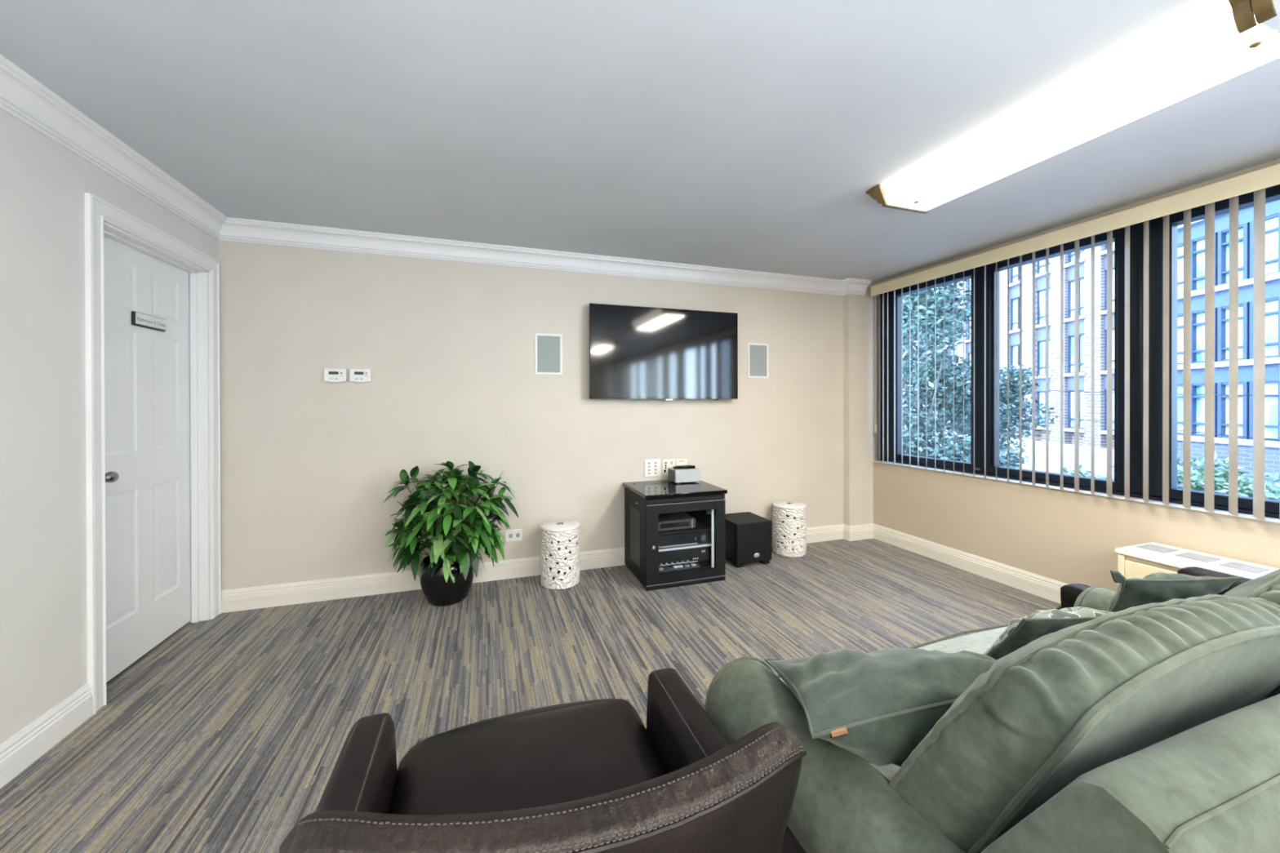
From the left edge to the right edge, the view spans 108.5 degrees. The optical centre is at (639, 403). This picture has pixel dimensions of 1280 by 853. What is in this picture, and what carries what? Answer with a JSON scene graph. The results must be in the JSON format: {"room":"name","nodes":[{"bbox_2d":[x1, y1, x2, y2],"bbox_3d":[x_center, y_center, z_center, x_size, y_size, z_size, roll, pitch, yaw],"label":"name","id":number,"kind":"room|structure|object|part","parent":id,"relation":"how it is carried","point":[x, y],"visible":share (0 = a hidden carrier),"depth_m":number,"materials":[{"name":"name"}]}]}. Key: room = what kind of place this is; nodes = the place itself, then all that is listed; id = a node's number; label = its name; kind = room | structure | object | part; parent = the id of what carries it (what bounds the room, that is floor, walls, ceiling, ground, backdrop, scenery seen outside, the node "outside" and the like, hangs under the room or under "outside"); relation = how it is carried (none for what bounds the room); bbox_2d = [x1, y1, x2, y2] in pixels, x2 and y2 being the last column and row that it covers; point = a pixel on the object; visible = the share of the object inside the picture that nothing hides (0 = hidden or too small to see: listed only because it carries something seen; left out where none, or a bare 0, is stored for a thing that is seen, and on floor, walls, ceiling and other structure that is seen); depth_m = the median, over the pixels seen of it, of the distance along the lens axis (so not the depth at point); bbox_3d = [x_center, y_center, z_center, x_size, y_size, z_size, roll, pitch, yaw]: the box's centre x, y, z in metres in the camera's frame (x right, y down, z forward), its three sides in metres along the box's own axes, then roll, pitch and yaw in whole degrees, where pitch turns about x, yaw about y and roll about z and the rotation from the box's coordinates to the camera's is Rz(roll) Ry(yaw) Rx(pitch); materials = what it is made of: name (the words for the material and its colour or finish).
{"room":"television lounge","nodes":[
{"label":"television lounge","id":0,"kind":"room"},
{"bbox_2d":[0,108,217,744],"bbox_3d":[-1.227,0.090,-1.581,0.300,2.345,9.050,0,0,-19],"label":"wall","id":1,"kind":"structure","parent":0,"point":[43,184],"depth_m":1.66,"materials":[{"name":"paint"}]},
{"bbox_2d":[0,684,92,788],"bbox_3d":[-0.921,1.197,-1.984,0.016,0.132,8.083,0,0,-19],"label":"baseboard","id":2,"kind":"structure","parent":1,"relation":"attached to","point":[22,749],"depth_m":1.65,"materials":[{"name":"white paint"}]},
{"bbox_2d":[84,192,221,715],"bbox_3d":[-2.448,0.203,2.266,0.210,2.097,0.946,0,0,-19],"label":"door","id":3,"kind":"structure","parent":1,"relation":"in","point":[153,397],"depth_m":2.28,"materials":[{"name":"white paint"}]},
{"bbox_3d":[-2.310,0.318,1.991,0.072,0.056,0.069,0,0,-19],"label":"knob","id":4,"kind":"part","parent":3,"relation":"part of","materials":[{"name":"silver metal"}]},
{"bbox_2d":[131,311,166,332],"bbox_3d":[-2.448,-0.409,2.301,0.013,0.066,0.234,0,0,-19],"label":"door sign","id":5,"kind":"object","parent":3,"relation":"attached to","point":[139,319],"visible":1,"depth_m":2.28,"materials":[{"name":"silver metal"}]},
{"bbox_2d":[0,53,871,295],"bbox_3d":[1.188,-1.031,-0.773,4.800,0.116,9.048,0,0,-19],"label":"trim","id":6,"kind":"structure","parent":1,"relation":"attached to","point":[22,96],"depth_m":2.83,"materials":[{"name":"white paint"}]},
{"bbox_2d":[217,240,843,590],"bbox_3d":[-0.231,0.071,3.631,5.505,2.345,0.200,0,0,-19],"label":"wall","id":7,"kind":"structure","parent":0,"point":[309,464],"depth_m":3.18,"materials":[{"name":"paint"}]},
{"bbox_2d":[324,368,346,382],"bbox_3d":[-1.940,-0.180,2.936,0.122,0.087,0.030,0,0,-19],"label":"thermostat","id":8,"kind":"object","parent":7,"relation":"attached to","point":[331,375],"visible":1,"depth_m":2.92,"materials":[{"name":"white plastic"}]},
{"bbox_2d":[349,368,371,382],"bbox_3d":[-1.806,-0.182,2.981,0.119,0.088,0.030,0,0,-19],"label":"thermostat","id":9,"kind":"object","parent":7,"relation":"attached to","point":[361,375],"visible":1,"depth_m":2.97,"materials":[{"name":"white plastic"}]},
{"bbox_2d":[504,528,522,542],"bbox_3d":[-0.904,0.943,3.298,0.121,0.082,0.008,0,0,-19],"label":"wall outlet","id":10,"kind":"object","parent":7,"relation":"attached to","point":[510,535],"visible":1,"depth_m":3.29,"materials":[{"name":"white plastic"}]},
{"bbox_2d":[221,523,873,613],"bbox_3d":[-0.182,1.177,3.498,4.904,0.132,0.089,0,0,-19],"label":"baseboard","id":11,"kind":"structure","parent":7,"relation":"attached to","point":[326,589],"depth_m":3.04,"materials":[{"name":"paint"}]},
{"bbox_2d":[534,333,562,374],"bbox_3d":[-0.668,-0.363,3.374,0.198,0.298,0.008,0,0,-19],"label":"wall speaker","id":12,"kind":"object","parent":7,"relation":"attached to","point":[548,347],"visible":1,"depth_m":3.37,"materials":[{"name":"white plastic"}]},
{"bbox_2d":[644,458,660,477],"bbox_3d":[0.099,0.507,3.633,0.132,0.136,0.008,0,0,-19],"label":"wall outlet","id":13,"kind":"object","parent":7,"relation":"attached to","point":[652,467],"visible":1,"depth_m":3.63,"materials":[{"name":"white plastic"}]},
{"bbox_2d":[589,302,737,400],"bbox_3d":[0.205,-0.384,3.625,1.234,0.716,0.086,0,0,-19],"label":"television","id":14,"kind":"object","parent":7,"relation":"attached to","point":[636,352],"visible":1,"depth_m":3.57,"materials":[{"name":"black glass"}]},
{"bbox_2d":[662,458,675,476],"bbox_3d":[0.229,0.509,3.676,0.108,0.134,0.008,0,0,-19],"label":"wall outlet","id":15,"kind":"object","parent":7,"relation":"attached to","point":[666,464],"visible":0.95,"depth_m":3.67,"materials":[{"name":"beige plastic"}]},
{"bbox_2d":[675,458,687,466],"bbox_3d":[0.336,0.498,3.712,0.096,0.108,0.008,0,0,-19],"label":"wall outlet","id":16,"kind":"object","parent":7,"relation":"attached to","point":[679,462],"visible":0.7,"depth_m":3.71,"materials":[{"name":"beige plastic"}]},
{"bbox_2d":[747,342,768,377],"bbox_3d":[1.009,-0.367,3.936,0.202,0.297,0.008,0,0,-19],"label":"wall speaker","id":17,"kind":"object","parent":7,"relation":"attached to","point":[757,353],"visible":1,"depth_m":3.93,"materials":[{"name":"white plastic"}]},
{"bbox_2d":[0,538,1061,852],"bbox_3d":[1.242,1.315,-0.749,5.505,0.120,9.450,0,0,-19],"label":"floor","id":18,"kind":"structure","parent":0,"point":[233,730],"depth_m":2.17,"materials":[{"name":"carpet"}]},
{"bbox_2d":[382,461,518,606],"bbox_3d":[-1.178,0.801,2.904,0.796,0.891,0.556,0,0,-19],"label":"potted plant","id":19,"kind":"object","parent":18,"relation":"on","point":[446,574],"visible":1,"depth_m":2.81,"materials":[{"name":"green plant"}]},
{"bbox_3d":[-1.226,1.113,2.937,0.332,0.267,0.332,0,0,-19],"label":"pot","id":20,"kind":"part","parent":19,"relation":"part of","materials":[{"name":"black ceramic"}]},
{"bbox_3d":[-1.192,0.717,2.922,0.615,0.619,0.342,0,0,-19],"label":"stem","id":21,"kind":"part","parent":19,"relation":"part of","materials":[{"name":"green plant"}]},
{"bbox_2d":[279,667,806,852],"bbox_3d":[-0.187,0.841,0.878,0.776,0.821,0.894,0,0,-19],"label":"leather armchair","id":22,"kind":"object","parent":18,"relation":"on","point":[587,776],"visible":1,"depth_m":0.81,"materials":[{"name":"brown leather"}]},
{"bbox_3d":[-0.499,0.895,0.761,0.109,0.398,0.644,0,0,-19],"label":"armrest","id":23,"kind":"part","parent":22,"relation":"part of","materials":[{"name":"brown leather"}]},
{"bbox_3d":[-0.215,0.896,0.960,0.598,0.243,0.720,0,0,-19],"label":"seat","id":24,"kind":"part","parent":22,"relation":"part of","materials":[{"name":"brown leather"}]},
{"bbox_3d":[0.139,0.893,0.953,0.109,0.398,0.602,0,0,-19],"label":"armrest","id":25,"kind":"part","parent":22,"relation":"part of","materials":[{"name":"brown leather"}]},
{"bbox_2d":[539,519,580,589],"bbox_3d":[-0.556,1.038,3.214,0.276,0.409,0.276,0,0,-34],"label":"garden stool","id":26,"kind":"object","parent":18,"relation":"on","point":[560,560],"visible":1,"depth_m":3.10,"materials":[{"name":"white ceramic"}]},
{"bbox_3d":[-0.557,0.847,3.213,0.274,0.022,0.274,0,0,-19],"label":"seat","id":27,"kind":"part","parent":26,"relation":"part of","materials":[{"name":"white ceramic"}]},
{"bbox_2d":[622,480,727,591],"bbox_3d":[0.241,0.923,3.398,0.610,0.638,0.536,0,0,-19],"label":"base cabinet","id":28,"kind":"object","parent":18,"relation":"on","point":[644,501],"depth_m":3.21,"materials":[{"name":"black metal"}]},
{"bbox_3d":[-0.036,0.944,3.293,0.002,0.400,0.230,0,0,-19],"label":"vent panel","id":29,"kind":"part","parent":28,"relation":"part of","materials":[{"name":"black metal"}]},
{"bbox_3d":[0.240,0.619,3.397,0.610,0.025,0.536,0,0,-19],"label":"panel","id":30,"kind":"part","parent":28,"relation":"part of","materials":[{"name":"black stone"}]},
{"bbox_2d":[658,511,695,531],"bbox_3d":[0.217,0.849,3.350,0.290,0.066,0.262,0,0,-19],"label":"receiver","id":31,"kind":"object","parent":28,"relation":"in","point":[681,520],"visible":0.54,"depth_m":3.25,"materials":[{"name":"grey plastic"}]},
{"bbox_3d":[0.244,0.848,3.222,0.220,0.032,0.001,0,0,-19],"label":"panel","id":32,"kind":"part","parent":31,"relation":"part of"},
{"bbox_3d":[0.265,1.142,3.223,0.320,0.028,0.055,0,0,-19],"label":"power strip","id":33,"kind":"part","parent":28,"relation":"part of","materials":[{"name":"black plastic"}]},
{"bbox_2d":[658,546,708,566],"bbox_3d":[0.240,1.071,3.380,0.408,0.110,0.382,0,0,-19],"label":"receiver","id":34,"kind":"object","parent":28,"relation":"in","point":[669,557],"visible":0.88,"depth_m":3.21,"materials":[{"name":"black metal"}]},
{"bbox_2d":[658,530,708,548],"bbox_3d":[0.240,0.954,3.379,0.408,0.092,0.382,0,0,-19],"label":"receiver","id":35,"kind":"object","parent":28,"relation":"in","point":[695,537],"visible":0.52,"depth_m":3.21,"materials":[{"name":"black metal"}]},
{"bbox_3d":[0.445,0.946,3.253,0.042,0.042,0.014,0,0,-19],"label":"knob","id":36,"kind":"part","parent":35,"relation":"part of","materials":[{"name":"grey plastic"}]},
{"bbox_2d":[667,467,699,483],"bbox_3d":[0.339,0.553,3.572,0.205,0.104,0.153,0,0,-19],"label":"box","id":37,"kind":"object","parent":28,"relation":"on","point":[678,475],"visible":0.93,"depth_m":3.51,"materials":[{"name":"silver metal"}]},
{"bbox_2d":[667,468,674,481],"bbox_3d":[0.240,0.550,3.548,0.002,0.086,0.120,0,0,-19],"label":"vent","id":38,"kind":"object","parent":37,"relation":"attached to","point":[670,471],"depth_m":3.54,"materials":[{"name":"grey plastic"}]},
{"bbox_2d":[672,465,695,469],"bbox_3d":[0.340,0.488,3.566,0.171,0.022,0.045,0,0,-13],"label":"remote control","id":39,"kind":"object","parent":37,"relation":"on","point":[676,467],"visible":1,"depth_m":3.55,"materials":[{"name":"grey plastic"}]},
{"bbox_2d":[658,560,711,574],"bbox_3d":[0.210,1.159,3.395,0.498,0.012,0.414,0,0,-19],"label":"shelf","id":40,"kind":"object","parent":28,"relation":"attached to","point":[703,565],"depth_m":3.26,"materials":[{"name":"black wood"}]},
{"bbox_2d":[658,542,711,551],"bbox_3d":[0.210,1.004,3.395,0.498,0.012,0.414,0,0,-19],"label":"shelf","id":41,"kind":"object","parent":28,"relation":"attached to","point":[705,544],"depth_m":3.22,"materials":[{"name":"white metal"}]},
{"bbox_2d":[658,520,711,535],"bbox_3d":[0.209,0.891,3.394,0.498,0.012,0.414,0,0,-19],"label":"shelf","id":42,"kind":"object","parent":28,"relation":"attached to","point":[700,526],"depth_m":3.24,"materials":[{"name":"black wood"}]},
{"bbox_3d":[0.318,0.944,3.164,0.588,0.540,0.024,0,0,-19],"label":"cabinet door","id":43,"kind":"part","parent":28,"relation":"part of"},
{"bbox_3d":[0.512,0.926,3.249,0.018,0.455,0.010,0,0,-19],"label":"rack rail","id":44,"kind":"part","parent":28,"relation":"part of","materials":[{"name":"silver metal"}]},
{"bbox_2d":[724,511,771,568],"bbox_3d":[0.825,1.073,3.664,0.306,0.334,0.326,0,0,-19],"label":"subwoofer","id":45,"kind":"object","parent":18,"relation":"on","point":[748,534],"visible":0.89,"depth_m":3.53,"materials":[{"name":"black wood"}]},
{"bbox_2d":[737,521,771,564],"bbox_3d":[0.875,1.058,3.516,0.302,0.299,0.005,0,0,-19],"label":"grille","id":46,"kind":"object","parent":45,"relation":"attached to","point":[753,538],"depth_m":3.51,"materials":[{"name":"black fabric"}]},
{"bbox_2d":[772,500,806,557],"bbox_3d":[1.244,1.032,3.842,0.276,0.409,0.276,0,0,-34],"label":"garden stool","id":47,"kind":"object","parent":18,"relation":"on","point":[788,517],"visible":1,"depth_m":3.73,"materials":[{"name":"white ceramic"}]},
{"bbox_3d":[1.244,0.842,3.841,0.274,0.022,0.274,0,0,-19],"label":"seat","id":48,"kind":"part","parent":47,"relation":"part of","materials":[{"name":"white ceramic"}]},
{"bbox_2d":[705,570,1279,852],"bbox_3d":[0.997,0.763,1.071,1.572,0.970,0.960,0,0,-19],"label":"sofa","id":49,"kind":"object","parent":18,"relation":"on","point":[1147,727],"visible":0.94,"depth_m":0.62,"materials":[{"name":"green fabric"}]},
{"bbox_3d":[0.367,0.901,0.794,0.196,0.548,0.755,0,0,-19],"label":"armrest","id":50,"kind":"part","parent":49,"relation":"part of","materials":[{"name":"green fabric"}]},
{"bbox_2d":[779,677,898,780],"bbox_3d":[0.664,0.857,1.102,0.605,0.177,0.690,0,0,-19],"label":"throw pillow","id":51,"kind":"object","parent":49,"relation":"on","point":[887,771],"depth_m":0.98,"materials":[{"name":"green fabric"}]},
{"bbox_2d":[764,648,997,766],"bbox_3d":[0.549,0.585,0.922,0.513,0.212,0.367,0,0,3],"label":"throw pillow","id":52,"kind":"object","parent":49,"relation":"on","point":[878,706],"visible":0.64,"depth_m":0.82,"materials":[{"name":"green fabric"}]},
{"bbox_3d":[0.329,0.545,0.764,0.029,0.015,0.012,0,0,-8],"label":"zip pull","id":53,"kind":"part","parent":52,"relation":"part of","materials":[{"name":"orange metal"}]},
{"bbox_2d":[915,626,1006,654],"bbox_3d":[1.244,0.855,1.296,0.605,0.177,0.690,0,0,-19],"label":"seat cushion","id":54,"kind":"object","parent":49,"relation":"on","point":[978,642],"depth_m":1.51,"materials":[{"name":"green fabric"}]},
{"bbox_2d":[983,606,1111,660],"bbox_3d":[1.034,0.583,1.178,0.339,0.189,0.234,0,0,-5],"label":"throw pillow","id":55,"kind":"object","parent":49,"relation":"on","point":[1019,632],"visible":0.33,"depth_m":1.08,"materials":[{"name":"fabric"}]},
{"bbox_2d":[893,599,1279,852],"bbox_3d":[0.755,0.543,0.779,0.664,0.483,0.306,0,0,-19],"label":"cushion","id":56,"kind":"object","parent":49,"relation":"on","point":[1068,703],"depth_m":0.63,"materials":[{"name":"green fabric"}]},
{"bbox_3d":[1.666,0.897,1.230,0.196,0.550,0.755,0,0,-19],"label":"armrest","id":57,"kind":"part","parent":49,"relation":"part of","materials":[{"name":"green fabric"}]},
{"bbox_3d":[1.095,0.779,0.777,1.350,0.784,0.340,0,0,-19],"label":"frame","id":58,"kind":"part","parent":49,"relation":"part of","materials":[{"name":"green fabric"}]},
{"bbox_2d":[1106,569,1243,611],"bbox_3d":[1.494,0.568,1.332,0.270,0.216,0.148,0,0,18],"label":"throw pillow","id":59,"kind":"object","parent":49,"relation":"on","point":[1160,587],"visible":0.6,"depth_m":1.29,"materials":[{"name":"green fabric"}]},
{"bbox_2d":[1219,570,1279,604],"bbox_3d":[1.345,0.530,0.977,0.657,0.505,0.306,0,0,-19],"label":"cushion","id":60,"kind":"object","parent":49,"relation":"on","point":[1266,587],"depth_m":0.85,"materials":[{"name":"green fabric"}]},
{"bbox_2d":[1056,566,1252,609],"bbox_3d":[2.080,0.834,1.618,0.776,0.821,0.894,0,0,-19],"label":"leather armchair","id":61,"kind":"object","parent":18,"relation":"on","point":[1069,593],"visible":0.14,"depth_m":1.80,"materials":[{"name":"brown leather"}]},
{"bbox_3d":[1.768,0.888,1.501,0.109,0.398,0.644,0,0,-19],"label":"armrest","id":62,"kind":"part","parent":61,"relation":"part of","materials":[{"name":"brown leather"}]},
{"bbox_3d":[2.407,0.886,1.692,0.109,0.398,0.602,0,0,-19],"label":"armrest","id":63,"kind":"part","parent":61,"relation":"part of","materials":[{"name":"brown leather"}]},
{"bbox_2d":[1115,542,1279,586],"bbox_3d":[2.753,0.988,1.889,0.326,0.508,1.093,0,0,-19],"label":"radiator cover","id":64,"kind":"object","parent":18,"relation":"on","point":[1138,561],"visible":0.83,"depth_m":2.22,"materials":[{"name":"metal"}]},
{"bbox_3d":[2.444,0.964,2.338,0.020,0.398,0.024,0,0,-19],"label":"corner post","id":65,"kind":"part","parent":64,"relation":"part of","materials":[{"name":"beige ceramic"}]},
{"bbox_3d":[2.611,0.966,1.849,0.014,0.355,1.008,0,0,-19],"label":"panel","id":66,"kind":"part","parent":64,"relation":"part of","materials":[{"name":"beige ceramic"}]},
{"bbox_2d":[1134,543,1177,553],"bbox_3d":[2.628,0.736,2.346,0.125,0.002,0.110,0,0,-19],"label":"vent","id":67,"kind":"object","parent":64,"relation":"attached to","point":[1153,548],"depth_m":2.34,"materials":[{"name":"silver metal"}]},
{"bbox_2d":[1174,552,1221,562],"bbox_3d":[2.674,0.736,2.211,0.125,0.002,0.110,0,0,-19],"label":"vent","id":68,"kind":"object","parent":64,"relation":"attached to","point":[1190,556],"depth_m":2.20,"materials":[{"name":"silver metal"}]},
{"bbox_2d":[1218,561,1269,573],"bbox_3d":[2.719,0.737,2.076,0.125,0.002,0.110,0,0,-19],"label":"vent","id":69,"kind":"object","parent":64,"relation":"attached to","point":[1236,566],"depth_m":2.07,"materials":[{"name":"silver metal"}]},
{"bbox_2d":[0,0,1279,283],"bbox_3d":[1.237,-1.190,-0.758,5.505,0.200,9.450,0,0,-19],"label":"ceiling","id":70,"kind":"structure","parent":0,"point":[745,135],"depth_m":1.74,"materials":[{"name":"paint"}]},
{"bbox_2d":[865,0,1279,213],"bbox_3d":[1.547,-1.047,1.850,0.384,0.103,1.254,0,0,-19],"label":"ceiling light","id":71,"kind":"object","parent":70,"relation":"attached to","point":[1221,41],"visible":1,"depth_m":1.56,"materials":[{"name":"glowing white frosted plastic diffuser"},{"name":"bronze metal"}]},
{"bbox_2d":[1250,0,1279,33],"bbox_3d":[1.947,-1.043,0.658,0.384,0.103,1.254,0,0,-19],"label":"ceiling light","id":72,"kind":"object","parent":70,"relation":"attached to","point":[1266,12],"visible":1,"depth_m":1.20,"materials":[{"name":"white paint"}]},
{"bbox_2d":[843,283,873,525],"bbox_3d":[2.007,0.065,4.238,0.275,2.345,0.073,0,0,-19],"label":"wall column","id":73,"kind":"structure","parent":0,"point":[858,309],"depth_m":4.20,"materials":[{"name":"paint"}]},
{"bbox_2d":[873,158,1279,591],"bbox_3d":[3.660,0.075,0.058,0.200,2.345,9.050,0,0,-19],"label":"wall","id":74,"kind":"structure","parent":0,"point":[1064,536],"depth_m":2.95,"materials":[{"name":"paint"}]},
{"bbox_2d":[873,524,1067,604],"bbox_3d":[3.571,1.181,-0.007,0.016,0.132,8.976,0,0,-19],"label":"baseboard","id":75,"kind":"structure","parent":74,"relation":"attached to","point":[1038,585],"depth_m":3.35,"materials":[{"name":"paint"}]},
{"bbox_2d":[880,222,1142,497],"bbox_3d":[2.528,-0.261,3.416,0.120,1.568,1.790,0,0,-19],"label":"window","id":76,"kind":"structure","parent":74,"relation":"in","point":[1135,230],"depth_m":3.32,"materials":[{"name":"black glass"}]},
{"bbox_2d":[871,163,1279,520],"bbox_3d":[2.513,-0.266,2.987,0.100,1.575,2.465,0,0,-19],"label":"vertical blind","id":77,"kind":"object","parent":76,"relation":"attached to","point":[1256,181],"visible":1,"depth_m":2.38,"materials":[{"name":"plastic"}]},
{"bbox_2d":[872,460,1279,523],"bbox_3d":[3.648,0.537,0.017,0.172,0.009,8.976,0,0,-19],"label":"trim","id":78,"kind":"structure","parent":74,"relation":"attached to","point":[1084,491],"depth_m":2.70,"materials":[{"name":"white paint"}]},
{"bbox_2d":[1141,184,1279,518],"bbox_3d":[3.109,-0.257,1.722,0.095,1.568,1.790,0,0,-19],"label":"window","id":79,"kind":"structure","parent":74,"relation":"in","point":[1245,504],"depth_m":2.47,"materials":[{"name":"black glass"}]},
{"label":"outside","id":80,"kind":"structure","parent":0,"visible":0},
{"bbox_3d":[37.938,4.372,32.161,84.600,0.200,150.000,0,0,-19],"label":"ground","id":81,"kind":"structure","parent":80,"visible":0},
{"bbox_2d":[902,339,947,440],"bbox_3d":[10.793,-1.058,20.892,4.914,10.855,5.786,0,0,44],"label":"street tree","id":82,"kind":"object","parent":81,"relation":"on","point":[904,358],"visible":0.06,"depth_m":20.05,"materials":[{"name":"green plant"}]},
{"bbox_2d":[902,280,1030,467],"bbox_3d":[7.675,0.389,12.194,4.002,8.031,4.142,0,0,35],"label":"street tree","id":83,"kind":"object","parent":81,"relation":"on","point":[948,307],"visible":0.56,"depth_m":11.68,"materials":[{"name":"green plant"}]},
{"bbox_2d":[933,364,1057,467],"bbox_3d":[11.985,1.540,15.511,2.814,5.689,3.265,0,0,-19],"label":"street tree","id":84,"kind":"object","parent":81,"relation":"on","point":[1014,386],"visible":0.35,"depth_m":14.60,"materials":[{"name":"green plant"}]},
{"bbox_2d":[902,242,1114,479],"bbox_3d":[26.639,-5.904,31.903,8.150,20.400,23.600,0,0,4],"label":"brick building","id":85,"kind":"structure","parent":81,"relation":"on","point":[1100,251],"depth_m":24.27,"materials":[{"name":"brick"}]},
{"bbox_3d":[22.624,-8.216,27.473,0.020,1.950,1.100,0,0,4],"label":"pane","id":86,"kind":"part","parent":85,"relation":"part of","materials":[{"name":"white glass"}]},
{"bbox_3d":[22.630,-5.386,27.483,0.020,1.950,1.100,0,0,4],"label":"pane","id":87,"kind":"part","parent":85,"relation":"part of","materials":[{"name":"white glass"}]},
{"bbox_3d":[22.635,-2.557,27.492,0.020,1.950,1.100,0,0,4],"label":"pane","id":88,"kind":"part","parent":85,"relation":"part of","materials":[{"name":"white glass"}]},
{"bbox_3d":[22.470,-5.379,25.429,0.020,1.950,1.100,0,0,4],"label":"pane","id":89,"kind":"part","parent":85,"relation":"part of","materials":[{"name":"white glass"}]},
{"bbox_3d":[22.475,-2.549,25.438,0.020,1.950,1.100,0,0,4],"label":"pane","id":90,"kind":"part","parent":85,"relation":"part of","materials":[{"name":"white glass"}]},
{"bbox_3d":[22.481,0.281,25.448,0.020,1.950,1.100,0,0,4],"label":"pane","id":91,"kind":"part","parent":85,"relation":"part of","materials":[{"name":"white glass"}]},
{"bbox_3d":[22.464,-8.209,25.419,0.020,1.950,1.100,0,0,4],"label":"pane","id":92,"kind":"part","parent":85,"relation":"part of","materials":[{"name":"white glass"}]},
{"bbox_3d":[22.304,-8.202,23.366,0.020,1.950,1.100,0,0,4],"label":"pane","id":93,"kind":"part","parent":85,"relation":"part of","materials":[{"name":"white glass"}]},
{"bbox_3d":[22.309,-5.372,23.375,0.020,1.950,1.100,0,0,4],"label":"pane","id":94,"kind":"part","parent":85,"relation":"part of","materials":[{"name":"white glass"}]},
{"bbox_3d":[22.315,-2.542,23.384,0.020,1.950,1.100,0,0,4],"label":"pane","id":95,"kind":"part","parent":85,"relation":"part of","materials":[{"name":"white glass"}]},
{"bbox_3d":[22.321,0.288,23.394,0.020,1.950,1.100,0,0,4],"label":"pane","id":96,"kind":"part","parent":85,"relation":"part of","materials":[{"name":"white glass"}]},
{"bbox_3d":[22.149,-5.365,21.321,0.020,1.950,1.100,0,0,4],"label":"pane","id":97,"kind":"part","parent":85,"relation":"part of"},
{"bbox_3d":[22.155,-2.535,21.331,0.020,1.950,1.100,0,0,4],"label":"pane","id":98,"kind":"part","parent":85,"relation":"part of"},
{"bbox_3d":[22.161,0.295,21.340,0.020,1.950,1.100,0,0,4],"label":"pane","id":99,"kind":"part","parent":85,"relation":"part of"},
{"bbox_2d":[1057,464,1114,479],"bbox_3d":[14.155,3.132,14.283,1.764,2.494,1.718,0,0,-19],"label":"shrub","id":100,"kind":"object","parent":81,"relation":"on","point":[1064,469],"visible":0.03,"depth_m":14.40,"materials":[{"name":"green plant"}]},
{"bbox_2d":[1111,455,1182,488],"bbox_3d":[11.958,2.687,10.688,1.790,3.418,1.581,0,0,-19],"label":"shrub","id":101,"kind":"object","parent":81,"relation":"on","point":[1179,476],"visible":0.02,"depth_m":10.18,"materials":[{"name":"green plant"}]},
{"bbox_2d":[1177,200,1279,500],"bbox_3d":[25.104,-4.384,11.841,8.100,17.500,16.150,0,0,4],"label":"building","id":102,"kind":"structure","parent":81,"relation":"on","point":[1246,216],"depth_m":16.77,"materials":[{"name":"brick"}]},
{"bbox_3d":[21.961,0.234,18.778,0.020,2.050,0.880,0,0,4],"label":"pane","id":103,"kind":"part","parent":102,"relation":"part of","materials":[{"name":"white glass"}]},
{"bbox_3d":[21.950,-5.426,18.759,0.020,2.050,0.880,0,0,4],"label":"pane","id":104,"kind":"part","parent":102,"relation":"part of","materials":[{"name":"white glass"}]},
{"bbox_3d":[21.955,-2.596,18.768,0.020,2.050,0.880,0,0,4],"label":"pane","id":105,"kind":"part","parent":102,"relation":"part of","materials":[{"name":"white glass"}]},
{"bbox_3d":[21.886,0.237,17.811,0.020,2.050,0.880,0,0,4],"label":"pane","id":106,"kind":"part","parent":102,"relation":"part of","materials":[{"name":"white glass"}]},
{"bbox_3d":[21.874,-5.423,17.792,0.020,2.050,0.880,0,0,4],"label":"pane","id":107,"kind":"part","parent":102,"relation":"part of","materials":[{"name":"white glass"}]},
{"bbox_3d":[21.880,-2.593,17.801,0.020,2.050,0.880,0,0,4],"label":"pane","id":108,"kind":"part","parent":102,"relation":"part of","materials":[{"name":"white glass"}]},
{"bbox_3d":[21.810,0.241,16.843,0.020,2.050,0.880,0,0,4],"label":"pane","id":109,"kind":"part","parent":102,"relation":"part of","materials":[{"name":"white glass"}]},
{"bbox_3d":[21.799,-5.419,16.825,0.020,2.050,0.880,0,0,4],"label":"pane","id":110,"kind":"part","parent":102,"relation":"part of","materials":[{"name":"white glass"}]},
{"bbox_3d":[21.805,-2.589,16.834,0.020,2.050,0.880,0,0,4],"label":"pane","id":111,"kind":"part","parent":102,"relation":"part of","materials":[{"name":"white glass"}]},
{"bbox_3d":[21.735,0.244,15.876,0.020,2.050,0.880,0,0,4],"label":"pane","id":112,"kind":"part","parent":102,"relation":"part of","materials":[{"name":"white glass"}]},
{"bbox_3d":[21.724,-5.416,15.858,0.020,2.050,0.880,0,0,4],"label":"pane","id":113,"kind":"part","parent":102,"relation":"part of","materials":[{"name":"white glass"}]},
{"bbox_3d":[21.729,-2.586,15.867,0.020,2.050,0.880,0,0,4],"label":"pane","id":114,"kind":"part","parent":102,"relation":"part of","materials":[{"name":"white glass"}]},
{"bbox_2d":[1177,450,1279,500],"bbox_3d":[11.399,2.677,8.912,1.580,3.451,1.760,0,0,-19],"label":"shrub","id":115,"kind":"object","parent":81,"relation":"on","point":[1220,484],"visible":0.12,"depth_m":8.96,"materials":[{"name":"green plant"}]},
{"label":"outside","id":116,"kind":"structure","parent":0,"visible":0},
{"bbox_2d":[1048,390,1279,395],"bbox_3d":[15.013,-0.324,8.639,0.026,0.387,20.126,0,0,8],"label":"overhead wire","id":117,"kind":"object","parent":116,"point":[1049,390],"visible":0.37,"depth_m":12.82,"materials":[{"name":"metal"}]}
]}

